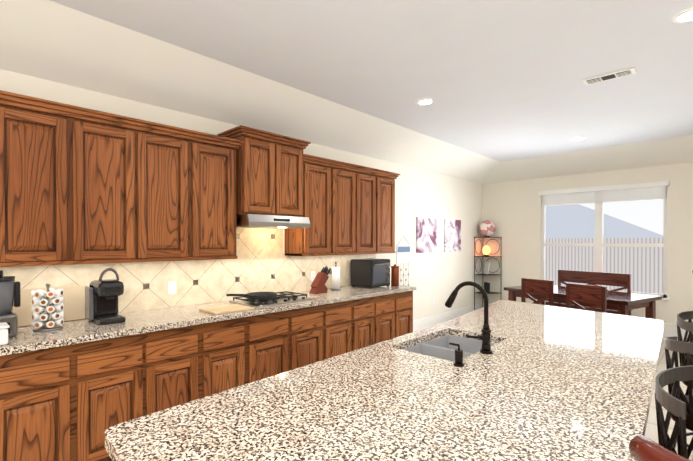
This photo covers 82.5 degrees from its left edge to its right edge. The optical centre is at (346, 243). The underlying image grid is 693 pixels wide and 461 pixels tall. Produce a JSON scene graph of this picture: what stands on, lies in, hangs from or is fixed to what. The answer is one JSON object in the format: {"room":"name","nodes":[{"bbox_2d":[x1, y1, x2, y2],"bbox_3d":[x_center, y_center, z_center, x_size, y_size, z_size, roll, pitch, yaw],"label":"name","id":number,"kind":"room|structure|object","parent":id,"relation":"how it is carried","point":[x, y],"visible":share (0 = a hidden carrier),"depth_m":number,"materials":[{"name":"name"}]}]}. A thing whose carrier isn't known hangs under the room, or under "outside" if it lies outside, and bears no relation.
{"room":"dining room and kitchen","nodes":[
{"label":"dining room and kitchen","id":0,"kind":"room"},
{"bbox_2d":[0,69,481,319],"bbox_3d":[-0.985,0.160,4.515,0.150,2.840,11.450,0,0,44],"label":"wall","id":1,"kind":"structure","parent":0,"point":[440,275],"depth_m":6.66,"materials":[{"name":"paint"}]},
{"bbox_2d":[0,98,71,266],"bbox_3d":[-2.268,-0.394,2.805,0.345,1.091,0.439,0,0,44],"label":"upper cabinet","id":2,"kind":"object","parent":1,"relation":"attached to","point":[36,140],"depth_m":2.70,"materials":[{"name":"brown wood"}]},
{"bbox_2d":[72,110,147,264],"bbox_3d":[-1.937,-0.396,3.152,0.345,1.091,0.520,0,0,44],"label":"upper cabinet","id":3,"kind":"object","parent":1,"relation":"attached to","point":[80,185],"depth_m":3.02,"materials":[{"name":"brown wood"}]},
{"bbox_2d":[148,126,191,261],"bbox_3d":[-1.683,-0.397,3.419,0.345,1.091,0.518,0,0,44],"label":"upper cabinet","id":4,"kind":"object","parent":1,"relation":"attached to","point":[169,152],"depth_m":3.36,"materials":[{"name":"brown wood"}]},
{"bbox_2d":[0,228,375,313],"bbox_3d":[-1.669,0.207,3.683,0.008,0.786,6.100,0,0,44],"label":"backsplash","id":5,"kind":"structure","parent":1,"relation":"attached to","point":[262,262],"depth_m":3.96,"materials":[{"name":"tile"}]},
{"bbox_2d":[168,281,175,293],"bbox_3d":[-1.636,0.414,3.707,0.006,0.118,0.075,0,0,44],"label":"outlet","id":6,"kind":"object","parent":5,"relation":"attached to","point":[171,287],"depth_m":3.71,"materials":[{"name":"white plastic"}]},
{"bbox_2d":[311,271,314,280],"bbox_3d":[-0.422,0.407,4.981,0.006,0.118,0.075,0,0,44],"label":"outlet","id":7,"kind":"object","parent":5,"relation":"attached to","point":[312,272],"depth_m":4.97,"materials":[{"name":"white plastic"}]},
{"bbox_2d":[192,134,239,259],"bbox_3d":[-1.342,-0.399,3.776,0.345,1.091,0.469,0,0,44],"label":"upper cabinet","id":8,"kind":"object","parent":1,"relation":"attached to","point":[215,165],"depth_m":3.65,"materials":[{"name":"brown wood"}]},
{"bbox_2d":[220,130,283,215],"bbox_3d":[-0.986,-0.682,4.111,0.396,0.787,0.462,0,0,44],"label":"upper cabinet","id":9,"kind":"object","parent":1,"relation":"attached to","point":[261,156],"depth_m":3.96,"materials":[{"name":"brown wood"}]},
{"bbox_2d":[236,214,309,228],"bbox_3d":[-0.839,-0.227,4.194,0.498,0.118,0.770,0,0,44],"label":"range hood","id":10,"kind":"object","parent":9,"relation":"attached to","point":[263,221],"visible":0.91,"depth_m":3.96,"materials":[{"name":"silver metal"}]},
{"bbox_2d":[284,142,307,216],"bbox_3d":[-0.767,-0.683,4.342,0.396,0.787,0.462,0,0,44],"label":"upper cabinet","id":11,"kind":"object","parent":1,"relation":"attached to","point":[295,162],"depth_m":4.28,"materials":[{"name":"brown wood"}]},
{"bbox_2d":[285,158,339,255],"bbox_3d":[-0.427,-0.405,4.736,0.345,1.091,0.525,0,0,44],"label":"upper cabinet","id":12,"kind":"object","parent":1,"relation":"attached to","point":[322,238],"depth_m":4.63,"materials":[{"name":"brown wood"}]},
{"bbox_2d":[340,166,359,254],"bbox_3d":[-0.152,-0.406,5.025,0.345,1.091,0.585,0,0,44],"label":"upper cabinet","id":13,"kind":"object","parent":1,"relation":"attached to","point":[349,176],"depth_m":4.98,"materials":[{"name":"brown wood"}]},
{"bbox_2d":[360,170,379,253],"bbox_3d":[0.145,-0.408,5.336,0.345,1.091,0.567,0,0,44],"label":"upper cabinet","id":14,"kind":"object","parent":1,"relation":"attached to","point":[369,180],"depth_m":5.26,"materials":[{"name":"brown wood"}]},
{"bbox_2d":[380,174,395,253],"bbox_3d":[0.407,-0.409,5.611,0.345,1.091,0.509,0,0,44],"label":"upper cabinet","id":15,"kind":"object","parent":1,"relation":"attached to","point":[387,182],"depth_m":5.54,"materials":[{"name":"brown wood"}]},
{"bbox_2d":[396,237,410,285],"bbox_3d":[0.927,0.287,6.402,0.014,0.821,0.380,0,0,44],"label":"hanging sign","id":16,"kind":"object","parent":1,"relation":"attached to","point":[403,254],"visible":0.83,"depth_m":6.41,"materials":[{"name":"white"}]},
{"bbox_2d":[416,217,436,252],"bbox_3d":[1.402,-0.148,6.887,0.030,0.610,0.620,0,0,44],"label":"picture","id":17,"kind":"object","parent":1,"relation":"attached to","point":[426,234],"visible":1,"depth_m":6.85},
{"bbox_2d":[413,303,481,331],"bbox_3d":[1.689,1.425,7.202,0.022,0.280,3.540,0,0,44],"label":"baseboard","id":18,"kind":"structure","parent":1,"relation":"attached to","point":[440,318],"depth_m":7.22,"materials":[{"name":"white"}]},
{"bbox_2d":[444,219,460,251],"bbox_3d":[2.030,-0.152,7.545,0.030,0.610,0.600,0,0,44],"label":"picture","id":19,"kind":"object","parent":1,"relation":"attached to","point":[452,235],"visible":1,"depth_m":7.51},
{"bbox_2d":[0,0,692,183],"bbox_3d":[1.913,-1.575,1.640,6.640,0.100,9.940,0,0,44],"label":"ceiling","id":20,"kind":"structure","parent":0,"point":[500,80],"depth_m":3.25,"materials":[{"name":"paint"}]},
{"bbox_2d":[416,99,433,104],"bbox_3d":[0.852,-1.534,4.281,0.189,0.009,0.189,0,0,5],"label":"recessed light","id":21,"kind":"object","parent":20,"relation":"in","point":[423,101],"depth_m":4.26,"materials":[{"name":"white"}]},
{"bbox_2d":[572,137,585,139],"bbox_3d":[3.425,-1.542,5.821,0.189,0.009,0.189,0,0,38],"label":"recessed light","id":22,"kind":"object","parent":20,"relation":"in","point":[579,138],"depth_m":5.78,"materials":[{"name":"white"}]},
{"bbox_2d":[582,67,636,84],"bbox_3d":[2.403,-1.527,3.618,0.400,0.016,0.150,0,0,44],"label":"ceiling vent","id":23,"kind":"object","parent":20,"relation":"in","point":[610,76],"visible":0.98,"depth_m":3.60,"materials":[{"name":"white metal"}]},
{"bbox_2d":[672,8,692,22],"bbox_3d":[2.299,-1.525,2.639,0.189,0.009,0.189,0,0,20],"label":"recessed light","id":24,"kind":"object","parent":20,"relation":"in","point":[685,16],"depth_m":2.66,"materials":[{"name":"white"}]},
{"bbox_2d":[403,332,499,360],"bbox_3d":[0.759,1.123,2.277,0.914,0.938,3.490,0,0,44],"label":"sink","id":25,"kind":"object","parent":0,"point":[440,347],"depth_m":2.66,"materials":[{"name":"metal"}]},
{"bbox_2d":[104,300,664,460],"bbox_3d":[0.889,0.633,2.252,1.586,0.050,3.872,0,0,44],"label":"island countertop","id":26,"kind":"structure","parent":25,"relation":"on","point":[559,383],"depth_m":1.50,"materials":[{"name":"beige stone"}]},
{"bbox_2d":[449,342,463,366],"bbox_3d":[0.553,0.555,1.981,0.076,0.106,0.052,0,0,44],"label":"soap dispenser","id":27,"kind":"object","parent":26,"relation":"on","point":[458,362],"visible":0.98,"depth_m":1.96,"materials":[{"name":"black metal"}]},
{"bbox_2d":[445,281,492,353],"bbox_3d":[0.674,0.412,2.251,0.289,0.390,0.138,0,0,44],"label":"faucet","id":28,"kind":"object","parent":26,"relation":"on","point":[485,337],"visible":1,"depth_m":2.19,"materials":[{"name":"black metal"}]},
{"bbox_2d":[482,162,692,324],"bbox_3d":[5.863,0.153,5.793,8.000,2.840,0.150,0,0,44],"label":"wall","id":29,"kind":"structure","parent":0,"point":[512,211],"depth_m":7.59,"materials":[{"name":"paint"}]},
{"bbox_2d":[483,303,689,341],"bbox_3d":[5.805,1.433,5.739,8.000,0.280,0.018,0,0,44],"label":"baseboard","id":30,"kind":"structure","parent":29,"relation":"attached to","point":[670,329],"depth_m":6.31,"materials":[{"name":"white"}]},
{"bbox_2d":[542,186,668,299],"bbox_3d":[4.493,-0.049,7.043,1.970,1.910,0.150,0,0,44],"label":"window","id":31,"kind":"structure","parent":29,"relation":"in","point":[598,244],"depth_m":7.03,"materials":[{"name":"white"}]},
{"bbox_2d":[538,181,669,205],"bbox_3d":[4.470,-0.868,7.015,1.970,0.282,0.105,0,0,44],"label":"window blinds","id":32,"kind":"object","parent":31,"relation":"attached to","point":[645,190],"visible":0.9,"depth_m":6.92,"materials":[{"name":"white"}]},
{"bbox_2d":[645,341,692,460],"bbox_3d":[1.913,1.655,1.657,8.600,0.120,11.900,0,0,44],"label":"floor","id":33,"kind":"structure","parent":0,"point":[651,432],"depth_m":3.64,"materials":[{"name":"tile"}]},
{"bbox_2d":[0,344,75,460],"bbox_3d":[-2.175,1.120,2.654,0.700,0.939,0.429,0,0,44],"label":"base cabinet","id":34,"kind":"object","parent":33,"relation":"on","point":[73,390],"depth_m":2.44,"materials":[{"name":"brown wood"}]},
{"bbox_2d":[0,284,415,355],"bbox_3d":[-1.409,0.624,3.437,0.724,0.045,6.100,0,0,44],"label":"countertop","id":35,"kind":"structure","parent":34,"relation":"on","point":[82,331],"depth_m":3.09,"materials":[{"name":"beige stone"}]},
{"bbox_2d":[0,322,9,344],"bbox_3d":[-2.115,0.549,2.368,0.150,0.115,0.130,0,0,44],"label":"canister","id":36,"kind":"object","parent":35,"relation":"on","point":[4,326],"visible":1,"depth_m":2.35,"materials":[{"name":"white ceramic"}]},
{"bbox_2d":[0,270,20,336],"bbox_3d":[-2.272,0.390,2.576,0.223,0.430,0.225,0,0,44],"label":"food processor","id":37,"kind":"object","parent":35,"relation":"on","point":[10,293],"visible":1,"depth_m":2.56,"materials":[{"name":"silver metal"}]},
{"bbox_2d":[31,284,63,331],"bbox_3d":[-2.111,0.444,2.792,0.183,0.319,0.186,0,0,44],"label":"pod carousel","id":38,"kind":"object","parent":35,"relation":"on","point":[55,321],"visible":1,"depth_m":2.75,"materials":[{"name":"silver metal"}]},
{"bbox_2d":[13,285,86,326],"bbox_3d":[-2.260,0.468,2.990,0.055,0.268,0.520,0,0,44],"label":"cutting board","id":39,"kind":"object","parent":35,"relation":"on","point":[74,303],"visible":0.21,"depth_m":3.06,"materials":[{"name":"beige wood"}]},
{"bbox_2d":[85,268,125,324],"bbox_3d":[-1.866,0.395,3.049,0.300,0.415,0.206,0,0,44],"label":"coffee maker","id":40,"kind":"object","parent":35,"relation":"on","point":[101,301],"visible":1,"depth_m":3.00,"materials":[{"name":"black"}]},
{"bbox_2d":[199,304,253,314],"bbox_3d":[-1.082,0.591,3.567,0.300,0.018,0.380,0,0,44],"label":"cutting board","id":41,"kind":"object","parent":35,"relation":"on","point":[216,310],"visible":1,"depth_m":3.54,"materials":[{"name":"brown wood"}]},
{"bbox_2d":[226,291,314,307],"bbox_3d":[-0.823,0.537,4.071,0.500,0.121,0.903,0,0,44],"label":"cooktop","id":42,"kind":"object","parent":35,"relation":"in","point":[258,299],"visible":1,"depth_m":3.99,"materials":[{"name":"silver metal"}]},
{"bbox_2d":[309,266,330,293],"bbox_3d":[-0.312,0.433,4.766,0.112,0.320,0.280,0,0,44],"label":"knife block","id":43,"kind":"object","parent":35,"relation":"on","point":[318,285],"visible":1,"depth_m":4.72,"materials":[{"name":"brown wood"}]},
{"bbox_2d":[331,262,340,289],"bbox_3d":[-0.135,0.412,5.053,0.140,0.359,0.140,0,0,44],"label":"paper towel","id":44,"kind":"object","parent":35,"relation":"on","point":[335,277],"visible":1,"depth_m":5.01,"materials":[{"name":"white paper"}]},
{"bbox_2d":[351,258,389,288],"bbox_3d":[0.346,0.402,5.410,0.423,0.375,0.420,0,0,44],"label":"toaster oven","id":45,"kind":"object","parent":35,"relation":"on","point":[370,272],"visible":1,"depth_m":5.27,"materials":[{"name":"black metal"}]},
{"bbox_2d":[391,264,398,285],"bbox_3d":[0.675,0.438,5.483,0.116,0.303,0.116,0,0,44],"label":"copper canister","id":46,"kind":"object","parent":35,"relation":"on","point":[394,275],"visible":1,"depth_m":5.44,"materials":[{"name":"brown metal"}]},
{"bbox_2d":[76,332,159,460],"bbox_3d":[-1.850,1.118,2.994,0.700,0.939,0.511,0,0,44],"label":"base cabinet","id":47,"kind":"object","parent":33,"relation":"on","point":[118,381],"depth_m":2.73,"materials":[{"name":"brown wood"}]},
{"bbox_2d":[160,324,203,410],"bbox_3d":[-1.604,1.117,3.253,0.700,0.939,0.505,0,0,44],"label":"base cabinet","id":48,"kind":"object","parent":33,"relation":"on","point":[181,349],"depth_m":3.08,"materials":[{"name":"brown wood"}]},
{"bbox_2d":[204,316,247,396],"bbox_3d":[-1.282,1.115,3.591,0.700,0.939,0.429,0,0,44],"label":"base cabinet","id":49,"kind":"object","parent":33,"relation":"on","point":[226,342],"depth_m":3.36,"materials":[{"name":"brown wood"}]},
{"bbox_2d":[248,312,291,382],"bbox_3d":[-0.968,1.113,3.920,0.700,0.939,0.480,0,0,44],"label":"base cabinet","id":50,"kind":"object","parent":33,"relation":"on","point":[270,336],"depth_m":3.68,"materials":[{"name":"brown wood"}]},
{"bbox_2d":[292,304,327,369],"bbox_3d":[-0.644,1.112,4.260,0.700,0.939,0.460,0,0,44],"label":"base cabinet","id":51,"kind":"object","parent":33,"relation":"on","point":[309,325],"depth_m":4.04,"materials":[{"name":"brown wood"}]},
{"bbox_2d":[328,300,355,357],"bbox_3d":[-0.333,1.110,4.586,0.700,0.939,0.442,0,0,44],"label":"base cabinet","id":52,"kind":"object","parent":33,"relation":"on","point":[341,317],"depth_m":4.38,"materials":[{"name":"brown wood"}]},
{"bbox_2d":[356,296,379,349],"bbox_3d":[-0.015,1.108,4.919,0.700,0.939,0.479,0,0,44],"label":"base cabinet","id":53,"kind":"object","parent":33,"relation":"on","point":[367,311],"depth_m":4.70,"materials":[{"name":"brown wood"}]},
{"bbox_2d":[380,292,395,341],"bbox_3d":[0.210,1.107,5.156,0.700,0.939,0.488,0,0,44],"label":"base cabinet","id":54,"kind":"object","parent":33,"relation":"on","point":[387,303],"depth_m":4.98,"materials":[{"name":"brown wood"}]},
{"bbox_2d":[396,292,412,336],"bbox_3d":[0.526,1.105,5.487,0.700,0.939,0.426,0,0,44],"label":"base cabinet","id":55,"kind":"object","parent":33,"relation":"on","point":[404,300],"depth_m":5.24,"materials":[{"name":"brown wood"}]},
{"bbox_2d":[474,220,501,309],"bbox_3d":[2.924,0.538,8.169,0.410,2.045,0.410,0,0,44],"label":"etagere","id":56,"kind":"object","parent":33,"relation":"on","point":[486,228],"visible":0.92,"depth_m":8.16,"materials":[{"name":"black metal"}]},
{"bbox_2d":[521,278,553,305],"bbox_3d":[2.842,1.039,5.643,0.440,1.070,0.460,0,0,-31],"label":"dining chair","id":57,"kind":"object","parent":33,"relation":"on","point":[538,287],"visible":0.23,"depth_m":5.52,"materials":[{"name":"brown wood"}]},
{"bbox_2d":[504,286,661,318],"bbox_3d":[3.556,1.156,6.125,1.000,0.830,1.860,0,0,-31],"label":"dining table","id":58,"kind":"object","parent":33,"relation":"on","point":[622,303],"visible":0.44,"depth_m":5.57,"materials":[{"name":"red wood"}]},
{"bbox_2d":[566,283,606,312],"bbox_3d":[3.114,1.042,4.965,0.440,1.070,0.460,0,0,-31],"label":"dining chair","id":59,"kind":"object","parent":33,"relation":"on","point":[597,295],"visible":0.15,"depth_m":4.83,"materials":[{"name":"brown wood"}]},
{"bbox_2d":[545,270,630,315],"bbox_3d":[4.135,1.032,6.827,0.440,1.070,1.200,0,0,-31],"label":"bench","id":60,"kind":"object","parent":33,"relation":"on","point":[623,281],"visible":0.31,"depth_m":6.82,"materials":[{"name":"brown wood"}]},
{"bbox_2d":[629,435,690,460],"bbox_3d":[0.752,0.971,0.687,0.499,1.264,0.459,0,0,-36],"label":"bar stool","id":61,"kind":"object","parent":33,"relation":"on","point":[643,448],"visible":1,"depth_m":0.66,"materials":[{"name":"red leather"}]},
{"bbox_2d":[655,365,692,458],"bbox_3d":[1.358,0.968,1.353,0.499,1.264,0.459,0,0,-31],"label":"bar stool","id":62,"kind":"object","parent":33,"relation":"on","point":[674,404],"visible":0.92,"depth_m":1.46,"materials":[{"name":"black metal"}]},
{"bbox_2d":[665,336,692,447],"bbox_3d":[1.905,0.964,1.983,0.459,1.264,0.499,0,0,9],"label":"bar stool","id":63,"kind":"object","parent":33,"relation":"on","point":[673,344],"visible":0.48,"depth_m":2.00,"materials":[{"name":"black metal"}]},
{"bbox_2d":[675,271,692,450],"bbox_3d":[2.415,0.886,2.540,0.459,1.414,0.499,0,0,19],"label":"bar stool","id":64,"kind":"object","parent":33,"relation":"on","point":[682,317],"visible":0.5,"depth_m":2.63,"materials":[{"name":"black metal"}]},
{"label":"outside","id":65,"kind":"structure","parent":0,"visible":0},
{"bbox_2d":[545,188,663,293],"bbox_3d":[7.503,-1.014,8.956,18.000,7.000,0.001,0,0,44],"label":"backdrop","id":66,"kind":"structure","parent":65,"point":[640,221],"depth_m":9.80,"materials":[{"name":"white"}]}
]}

